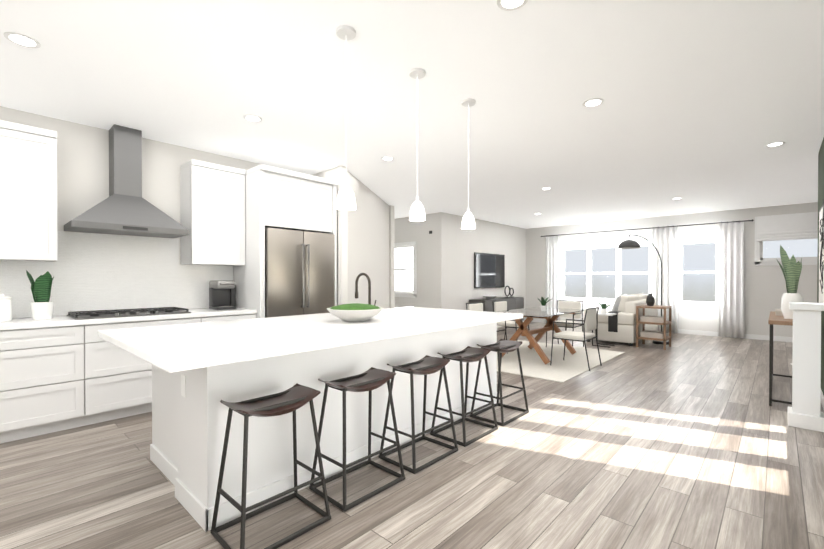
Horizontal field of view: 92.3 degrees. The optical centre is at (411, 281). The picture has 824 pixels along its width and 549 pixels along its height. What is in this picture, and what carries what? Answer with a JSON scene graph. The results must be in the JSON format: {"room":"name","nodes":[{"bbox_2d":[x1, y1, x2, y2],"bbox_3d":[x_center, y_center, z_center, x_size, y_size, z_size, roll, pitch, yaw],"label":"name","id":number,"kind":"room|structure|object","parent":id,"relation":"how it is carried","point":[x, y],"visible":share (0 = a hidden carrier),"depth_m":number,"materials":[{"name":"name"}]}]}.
{"room":"dining room and kitchen","nodes":[
{"label":"dining room and kitchen","id":0,"kind":"room"},
{"bbox_2d":[0,106,308,315],"bbox_3d":[-3.311,-0.136,3.869,0.120,2.800,5.500,0,1,43],"label":"wall","id":1,"kind":"structure","parent":0,"point":[82,168],"depth_m":3.95,"materials":[{"name":"paint"}]},
{"bbox_2d":[0,120,57,261],"bbox_3d":[-3.412,-0.747,3.406,0.348,1.130,0.511,0,1,43],"label":"upper cabinet","id":2,"kind":"object","parent":1,"relation":"attached to","point":[28,154],"depth_m":3.34,"materials":[{"name":"white wood"}]},
{"bbox_2d":[0,231,232,317],"bbox_3d":[-3.678,-0.073,3.374,0.010,0.799,4.266,0,1,43],"label":"backsplash","id":3,"kind":"structure","parent":1,"relation":"attached to","point":[90,271],"depth_m":4.04,"materials":[{"name":"tile"}]},
{"bbox_2d":[64,124,188,237],"bbox_3d":[-2.816,-1.006,3.936,0.500,1.054,0.930,0,1,43],"label":"range hood","id":4,"kind":"object","parent":1,"relation":"attached to","point":[124,208],"visible":1,"depth_m":3.90,"materials":[{"name":"silver metal"}]},
{"bbox_2d":[180,159,244,265],"bbox_3d":[-2.306,-0.756,4.604,0.348,1.130,0.590,0,1,43],"label":"upper cabinet","id":5,"kind":"object","parent":1,"relation":"attached to","point":[212,204],"depth_m":4.45,"materials":[{"name":"white wood"}]},
{"bbox_2d":[313,165,347,304],"bbox_3d":[-1.215,-0.149,5.608,0.840,2.800,0.100,0,1,43],"label":"wall","id":6,"kind":"structure","parent":0,"point":[332,174],"depth_m":5.34,"materials":[{"name":"paint"}]},
{"bbox_2d":[338,166,388,308],"bbox_3d":[-0.722,-0.157,6.739,0.064,2.800,2.937,0,0,9],"label":"wall","id":7,"kind":"structure","parent":0,"point":[368,235],"depth_m":6.43,"materials":[{"name":"paint"}]},
{"bbox_2d":[389,205,394,307],"bbox_3d":[-1.077,-0.172,8.816,1.850,2.800,0.100,0,1,43],"label":"wall","id":8,"kind":"structure","parent":0,"point":[391,263],"depth_m":8.18,"materials":[{"name":"paint"}]},
{"bbox_2d":[0,322,823,548],"bbox_3d":[1.142,1.305,5.076,11.200,0.100,13.700,0,1,43],"label":"floor","id":9,"kind":"structure","parent":0,"point":[687,441],"depth_m":2.55,"materials":[{"name":"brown wood"}]},
{"bbox_2d":[0,327,87,443],"bbox_3d":[-3.363,0.821,3.271,0.618,0.895,0.940,0,1,43],"label":"base cabinet","id":10,"kind":"object","parent":9,"relation":"on","point":[60,373],"depth_m":3.22,"materials":[{"name":"white wood"}]},
{"bbox_2d":[0,307,255,330],"bbox_3d":[-3.449,0.352,3.165,0.632,0.044,4.266,0,1,43],"label":"countertop","id":11,"kind":"structure","parent":10,"relation":"on","point":[56,321],"depth_m":3.56,"materials":[{"name":"white stone"}]},
{"bbox_2d":[0,293,11,321],"bbox_3d":[-3.386,0.213,3.260,0.132,0.230,0.132,0,1,43],"label":"canister","id":12,"kind":"object","parent":11,"relation":"on","point":[5,308],"visible":1,"depth_m":3.24,"materials":[{"name":"white ceramic"}]},
{"bbox_2d":[26,270,53,319],"bbox_3d":[-3.208,0.113,3.424,0.183,0.426,0.184,0,1,43],"label":"potted plant","id":13,"kind":"object","parent":11,"relation":"on","point":[42,306],"visible":1,"depth_m":3.38,"materials":[{"name":"green plant"}]},
{"bbox_2d":[67,307,190,319],"bbox_3d":[-2.756,0.303,3.891,0.520,0.040,0.910,0,1,43],"label":"cooktop","id":14,"kind":"object","parent":11,"relation":"in","point":[78,315],"visible":1,"depth_m":3.77,"materials":[{"name":"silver metal"}]},
{"bbox_2d":[209,280,235,309],"bbox_3d":[-2.154,0.153,4.572,0.288,0.330,0.260,0,1,43],"label":"coffee maker","id":15,"kind":"object","parent":11,"relation":"on","point":[222,294],"visible":1,"depth_m":4.54,"materials":[{"name":"grey metal"}]},
{"bbox_2d":[88,319,203,424],"bbox_3d":[-2.726,0.816,3.962,0.618,0.895,0.940,0,1,43],"label":"base cabinet","id":16,"kind":"object","parent":9,"relation":"on","point":[119,381],"depth_m":3.58,"materials":[{"name":"white wood"}]},
{"bbox_2d":[204,311,256,321],"bbox_3d":[-2.207,0.812,4.524,0.618,0.895,0.590,0,1,43],"label":"base cabinet","id":17,"kind":"object","parent":9,"relation":"on","point":[211,318],"depth_m":4.29,"materials":[{"name":"white wood"}]},
{"bbox_2d":[210,383,330,548],"bbox_3d":[-0.727,0.936,2.062,0.352,0.691,0.492,0,1,43],"label":"stool","id":18,"kind":"object","parent":9,"relation":"on","point":[294,398],"visible":1,"depth_m":2.01,"materials":[{"name":"metal"}]},
{"bbox_2d":[233,164,337,317],"bbox_3d":[-1.602,-0.035,5.088,0.732,2.580,1.060,0,1,43],"label":"surround","id":19,"kind":"object","parent":9,"relation":"on","point":[277,198],"visible":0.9,"depth_m":4.70,"materials":[{"name":"white wood"}]},
{"bbox_2d":[265,228,334,317],"bbox_3d":[-1.566,0.318,5.065,0.786,1.875,0.930,0,1,43],"label":"fridge","id":20,"kind":"object","parent":9,"relation":"on","point":[299,272],"visible":0.4,"depth_m":4.77,"materials":[{"name":"silver metal"}]},
{"bbox_2d":[150,323,496,531],"bbox_3d":[-0.505,0.820,3.470,1.176,0.895,2.880,0,1,43],"label":"kitchen island","id":21,"kind":"object","parent":9,"relation":"on","point":[201,371],"depth_m":2.48,"materials":[{"name":"white wood"}]},
{"bbox_2d":[98,307,521,374],"bbox_3d":[-0.512,0.350,3.329,1.530,0.044,3.140,0,1,43],"label":"island countertop","id":22,"kind":"structure","parent":21,"relation":"on","point":[172,349],"depth_m":2.54,"materials":[{"name":"white stone"}]},
{"bbox_2d":[327,303,382,321],"bbox_3d":[-0.471,0.255,3.291,0.470,0.145,0.470,0,1,43],"label":"bowl","id":23,"kind":"object","parent":22,"relation":"on","point":[355,312],"visible":1,"depth_m":3.15,"materials":[{"name":"ceramic"}]},
{"bbox_2d":[355,273,375,304],"bbox_3d":[-0.449,0.120,3.769,0.240,0.407,0.098,0,1,43],"label":"faucet","id":24,"kind":"object","parent":22,"relation":"on","point":[369,287],"visible":0.67,"depth_m":3.72,"materials":[{"name":"brown metal"}]},
{"bbox_2d":[309,367,404,511],"bbox_3d":[-0.337,0.933,2.484,0.352,0.691,0.492,0,1,43],"label":"stool","id":25,"kind":"object","parent":9,"relation":"on","point":[370,379],"visible":0.94,"depth_m":2.43,"materials":[{"name":"metal"}]},
{"bbox_2d":[379,355,457,473],"bbox_3d":[0.054,0.930,2.907,0.352,0.691,0.492,0,1,43],"label":"stool","id":26,"kind":"object","parent":9,"relation":"on","point":[425,365],"visible":1,"depth_m":2.85,"materials":[{"name":"metal"}]},
{"bbox_2d":[430,346,497,446],"bbox_3d":[0.444,0.927,3.329,0.352,0.691,0.492,0,1,43],"label":"stool","id":27,"kind":"object","parent":9,"relation":"on","point":[467,354],"visible":0.98,"depth_m":3.27,"materials":[{"name":"metal"}]},
{"bbox_2d":[469,297,523,320],"bbox_3d":[2.240,0.827,10.320,0.452,0.780,2.000,0,1,43],"label":"sideboard","id":28,"kind":"object","parent":9,"relation":"on","point":[515,303],"visible":0.31,"depth_m":10.23,"materials":[{"name":"grey wood"}]},
{"bbox_2d":[483,296,496,298],"bbox_3d":[1.964,0.402,10.027,0.380,0.072,0.380,0,1,43],"label":"decorative bowl","id":29,"kind":"object","parent":28,"relation":"on","point":[489,297],"visible":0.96,"depth_m":9.90,"materials":[{"name":"white ceramic"}]},
{"bbox_2d":[504,286,513,297],"bbox_3d":[2.643,0.270,10.761,0.100,0.325,0.492,0,1,43],"label":"rings","id":30,"kind":"object","parent":28,"relation":"on","point":[509,292],"visible":1,"depth_m":10.74,"materials":[{"name":"black metal"}]},
{"bbox_2d":[470,339,528,425],"bbox_3d":[0.834,0.924,3.752,0.352,0.691,0.492,0,1,43],"label":"stool","id":31,"kind":"object","parent":9,"relation":"on","point":[500,346],"visible":0.98,"depth_m":3.69,"materials":[{"name":"metal"}]},
{"bbox_2d":[497,340,624,382],"bbox_3d":[2.015,1.238,6.610,2.100,0.011,2.700,0,1,43],"label":"dining rug","id":32,"kind":"object","parent":9,"relation":"on","point":[567,368],"visible":0.5,"depth_m":6.12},
{"bbox_2d":[466,302,507,353],"bbox_3d":[1.250,0.794,6.715,0.568,0.859,0.502,0,1,43],"label":"dining chair","id":33,"kind":"object","parent":32,"relation":"on","point":[478,306],"visible":0.35,"depth_m":6.74,"materials":[{"name":"fabric"}]},
{"bbox_2d":[492,300,529,343],"bbox_3d":[1.820,0.789,7.332,0.568,0.859,0.502,0,1,43],"label":"dining chair","id":34,"kind":"object","parent":32,"relation":"on","point":[500,306],"visible":0.52,"depth_m":7.32,"materials":[{"name":"fabric"}]},
{"bbox_2d":[496,307,583,364],"bbox_3d":[2.075,0.858,6.525,0.960,0.739,1.760,0,1,43],"label":"dining table","id":35,"kind":"object","parent":32,"relation":"on","point":[530,313],"visible":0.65,"depth_m":6.27,"materials":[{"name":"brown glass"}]},
{"bbox_2d":[538,297,551,310],"bbox_3d":[2.196,0.362,6.508,0.253,0.250,0.330,0,1,43],"label":"pot","id":36,"kind":"object","parent":35,"relation":"on","point":[543,306],"visible":1,"depth_m":6.52,"materials":[{"name":"white ceramic"}]},
{"bbox_2d":[546,300,583,346],"bbox_3d":[2.845,0.789,7.358,0.502,0.859,0.568,0,1,43],"label":"dining chair","id":37,"kind":"object","parent":32,"relation":"on","point":[567,304],"visible":0.77,"depth_m":7.41,"materials":[{"name":"fabric"}]},
{"bbox_2d":[550,307,601,370],"bbox_3d":[2.398,0.801,5.791,0.568,0.859,0.502,0,1,43],"label":"dining chair","id":38,"kind":"object","parent":32,"relation":"on","point":[590,319],"visible":1,"depth_m":5.68,"materials":[{"name":"fabric"}]},
{"bbox_2d":[592,312,615,347],"bbox_3d":[3.675,0.923,7.594,0.360,0.622,0.320,0,1,43],"label":"side table","id":39,"kind":"object","parent":9,"relation":"on","point":[609,314],"visible":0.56,"depth_m":7.57,"materials":[{"name":"black metal"}]},
{"bbox_2d":[598,302,611,313],"bbox_3d":[3.672,0.508,7.560,0.291,0.206,0.234,0,1,43],"label":"planter","id":40,"kind":"object","parent":39,"relation":"on","point":[603,309],"visible":1,"depth_m":7.55,"materials":[{"name":"white ceramic"}]},
{"bbox_2d":[586,293,657,345],"bbox_3d":[4.574,0.748,8.567,0.900,0.963,2.108,0,1,43],"label":"sofa","id":41,"kind":"object","parent":9,"relation":"on","point":[620,326],"visible":0.71,"depth_m":7.79,"materials":[{"name":"fabric"}]},
{"bbox_2d":[618,234,668,344],"bbox_3d":[4.710,0.128,8.075,0.940,2.211,0.420,0,1,43],"label":"lamp","id":42,"kind":"object","parent":9,"relation":"on","point":[629,244],"visible":1,"depth_m":8.06,"materials":[{"name":"black metal"}]},
{"bbox_2d":[636,293,671,349],"bbox_3d":[4.577,0.730,7.494,0.480,1.016,0.520,0,1,43],"label":"table","id":43,"kind":"object","parent":9,"relation":"on","point":[644,335],"visible":1,"depth_m":7.41,"materials":[{"name":"brown wood"}]},
{"bbox_2d":[768,309,792,405],"bbox_3d":[4.253,0.795,4.446,0.360,0.930,1.500,0,1,43],"label":"console table","id":44,"kind":"object","parent":9,"relation":"on","point":[776,317],"visible":0.48,"depth_m":4.01,"materials":[{"name":"brown wood"}]},
{"bbox_2d":[776,245,802,318],"bbox_3d":[3.984,-0.005,4.183,0.216,0.792,0.264,0,1,43],"label":"vase","id":45,"kind":"object","parent":44,"relation":"on","point":[791,268],"visible":0.9,"depth_m":4.13,"materials":[{"name":"plant"}]},
{"bbox_2d":[787,302,823,431],"bbox_3d":[3.459,0.727,3.476,0.230,1.080,0.230,0,1,43],"label":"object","id":46,"kind":"object","parent":9,"relation":"on","point":[803,412],"visible":1,"depth_m":3.41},
{"bbox_2d":[0,0,823,228],"bbox_3d":[1.142,-1.595,5.054,11.200,0.100,13.700,0,1,43],"label":"ceiling","id":47,"kind":"structure","parent":0,"point":[701,106],"depth_m":3.19,"materials":[{"name":"paint"}]},
{"bbox_2d":[3,32,40,47],"bbox_3d":[-2.457,-1.521,2.499,0.168,0.006,0.168,0,1,34],"label":"recessed light","id":48,"kind":"object","parent":47,"relation":"in","point":[23,40],"depth_m":2.49,"materials":[{"name":"white"}]},
{"bbox_2d":[243,115,262,121],"bbox_3d":[-1.494,-1.530,3.719,0.168,0.006,0.168,0,1,34],"label":"recessed light","id":49,"kind":"object","parent":47,"relation":"in","point":[252,118],"depth_m":3.71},
{"bbox_2d":[336,25,355,209],"bbox_3d":[-0.402,-0.984,2.414,0.120,1.078,0.120,0,1,43],"label":"pendant light","id":50,"kind":"object","parent":47,"relation":"hanging from","point":[346,199],"visible":1,"depth_m":2.39,"materials":[{"name":"white"}]},
{"bbox_2d":[381,156,393,160],"bbox_3d":[-0.305,-1.539,4.962,0.168,0.006,0.168,0,1,34],"label":"recessed light","id":51,"kind":"object","parent":47,"relation":"in","point":[387,158],"depth_m":4.95,"materials":[{"name":"white"}]},
{"bbox_2d":[409,68,425,220],"bbox_3d":[0.039,-0.988,2.892,0.120,1.078,0.120,0,1,43],"label":"pendant light","id":52,"kind":"object","parent":47,"relation":"hanging from","point":[417,212],"visible":1,"depth_m":2.87,"materials":[{"name":"white"}]},
{"bbox_2d":[461,98,475,228],"bbox_3d":[0.480,-0.991,3.369,0.120,1.078,0.120,0,1,43],"label":"pendant light","id":53,"kind":"object","parent":47,"relation":"hanging from","point":[468,221],"visible":1,"depth_m":3.35,"materials":[{"name":"white"}]},
{"bbox_2d":[497,0,527,10],"bbox_3d":[0.543,-1.518,2.137,0.168,0.006,0.168,0,1,34],"label":"recessed light","id":54,"kind":"object","parent":47,"relation":"in","point":[507,5],"depth_m":2.17,"materials":[{"name":"white"}]},
{"bbox_2d":[582,98,603,106],"bbox_3d":[1.548,-1.528,3.387,0.168,0.006,0.168,0,0,-2],"label":"recessed light","id":55,"kind":"object","parent":47,"relation":"in","point":[593,102],"depth_m":3.37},
{"bbox_2d":[765,142,785,146],"bbox_3d":[4.068,-1.535,4.435,0.168,0.006,0.168,0,1,34],"label":"recessed light","id":56,"kind":"object","parent":47,"relation":"in","point":[774,144],"depth_m":4.43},
{"bbox_2d":[394,212,444,308],"bbox_3d":[-0.062,-0.179,9.730,2.100,2.800,0.120,0,1,43],"label":"wall","id":57,"kind":"structure","parent":0,"point":[430,270],"depth_m":9.26,"materials":[{"name":"paint"}]},
{"bbox_2d":[394,241,415,297],"bbox_3d":[-0.251,-0.290,9.856,1.020,1.350,0.150,0,1,43],"label":"nook window","id":58,"kind":"structure","parent":57,"relation":"in","point":[405,266],"depth_m":9.80,"materials":[{"name":"white glass"}]},
{"bbox_2d":[445,213,525,317],"bbox_3d":[2.097,-0.185,10.608,0.120,2.800,4.100,0,1,43],"label":"wall","id":59,"kind":"structure","parent":0,"point":[462,246],"depth_m":10.01,"materials":[{"name":"paint"}]},
{"bbox_2d":[474,252,504,287],"bbox_3d":[2.061,-0.284,10.444,0.046,0.900,1.450,0,1,43],"label":"wall-mounted tv","id":60,"kind":"object","parent":59,"relation":"attached to","point":[489,270],"visible":1,"depth_m":10.38,"materials":[{"name":"black"}]},
{"bbox_2d":[526,202,817,336],"bbox_3d":[6.612,-0.175,9.160,8.720,2.800,0.140,0,1,43],"label":"wall","id":61,"kind":"structure","parent":0,"point":[765,289],"depth_m":9.00,"materials":[{"name":"paint"}]},
{"bbox_2d":[559,240,651,304],"bbox_3d":[5.083,-0.205,10.511,2.370,1.630,0.150,0,1,43],"label":"triple window","id":62,"kind":"structure","parent":61,"relation":"in","point":[603,273],"depth_m":10.54,"materials":[{"name":"clear glass"}]},
{"bbox_2d":[541,219,753,236],"bbox_3d":[5.510,-1.301,9.970,4.694,0.044,0.150,0,1,43],"label":"curtain rod","id":63,"kind":"object","parent":61,"relation":"attached to","point":[655,227],"visible":1,"depth_m":9.49,"materials":[{"name":"black metal"}]},
{"bbox_2d":[545,234,558,322],"bbox_3d":[4.001,-0.074,11.298,0.422,2.527,0.074,0,1,43],"label":"curtain","id":64,"kind":"object","parent":63,"relation":"hanging from","point":[552,272],"visible":0.83,"depth_m":11.29,"materials":[{"name":"white fabric"}]},
{"bbox_2d":[651,226,677,332],"bbox_3d":[6.014,-0.060,9.439,0.554,2.527,0.074,0,1,43],"label":"curtain","id":65,"kind":"object","parent":63,"relation":"hanging from","point":[664,241],"visible":0.92,"depth_m":9.40,"materials":[{"name":"white fabric"}]},
{"bbox_2d":[718,220,743,337],"bbox_3d":[6.932,-0.054,8.591,0.444,2.527,0.074,0,1,43],"label":"curtain","id":66,"kind":"object","parent":63,"relation":"hanging from","point":[731,293],"visible":0.98,"depth_m":8.59,"materials":[{"name":"white fabric"}]},
{"bbox_2d":[531,319,792,341],"bbox_3d":[6.524,1.175,9.148,8.380,0.100,0.014,0,1,43],"label":"baseboard","id":67,"kind":"structure","parent":61,"relation":"attached to","point":[746,336],"depth_m":8.68,"materials":[{"name":"white wood"}]},
{"bbox_2d":[677,236,719,308],"bbox_3d":[6.597,-0.194,9.114,0.890,1.630,0.150,0,1,43],"label":"window","id":68,"kind":"structure","parent":61,"relation":"in","point":[698,260],"depth_m":9.13,"materials":[{"name":"clear glass"}]},
{"bbox_2d":[755,212,817,265],"bbox_3d":[7.754,-0.852,8.040,1.200,1.040,0.150,0,1,43],"label":"window","id":69,"kind":"structure","parent":61,"relation":"in","point":[767,253],"depth_m":8.14,"materials":[{"name":"clear glass"}]},
{"bbox_2d":[757,212,817,240],"bbox_3d":[7.702,-1.106,7.982,1.130,0.520,0.047,0,1,43],"label":"window blind","id":70,"kind":"object","parent":69,"relation":"attached to","point":[789,226],"visible":1,"depth_m":8.03,"materials":[{"name":"white fabric"}]},
{"bbox_2d":[817,138,823,394],"bbox_3d":[1.895,-0.118,1.444,0.120,2.800,9.000,0,1,43],"label":"wall","id":71,"kind":"structure","parent":0,"point":[820,176],"depth_m":4.39,"materials":[{"name":"paint"}]},
{"bbox_2d":[819,199,823,302],"bbox_3d":[3.954,-0.254,3.795,0.042,1.078,1.050,0,1,43],"label":"framed artwork","id":72,"kind":"object","parent":71,"relation":"attached to","point":[821,256],"visible":0.98,"depth_m":3.90,"materials":[{"name":"white paper"}]},
{"bbox_2d":[821,390,823,409],"bbox_3d":[1.858,1.232,1.497,0.034,0.100,9.014,0,1,43],"label":"baseboard","id":73,"kind":"structure","parent":71,"relation":"attached to","point":[822,396],"depth_m":3.99,"materials":[{"name":"white wood"}]}
]}

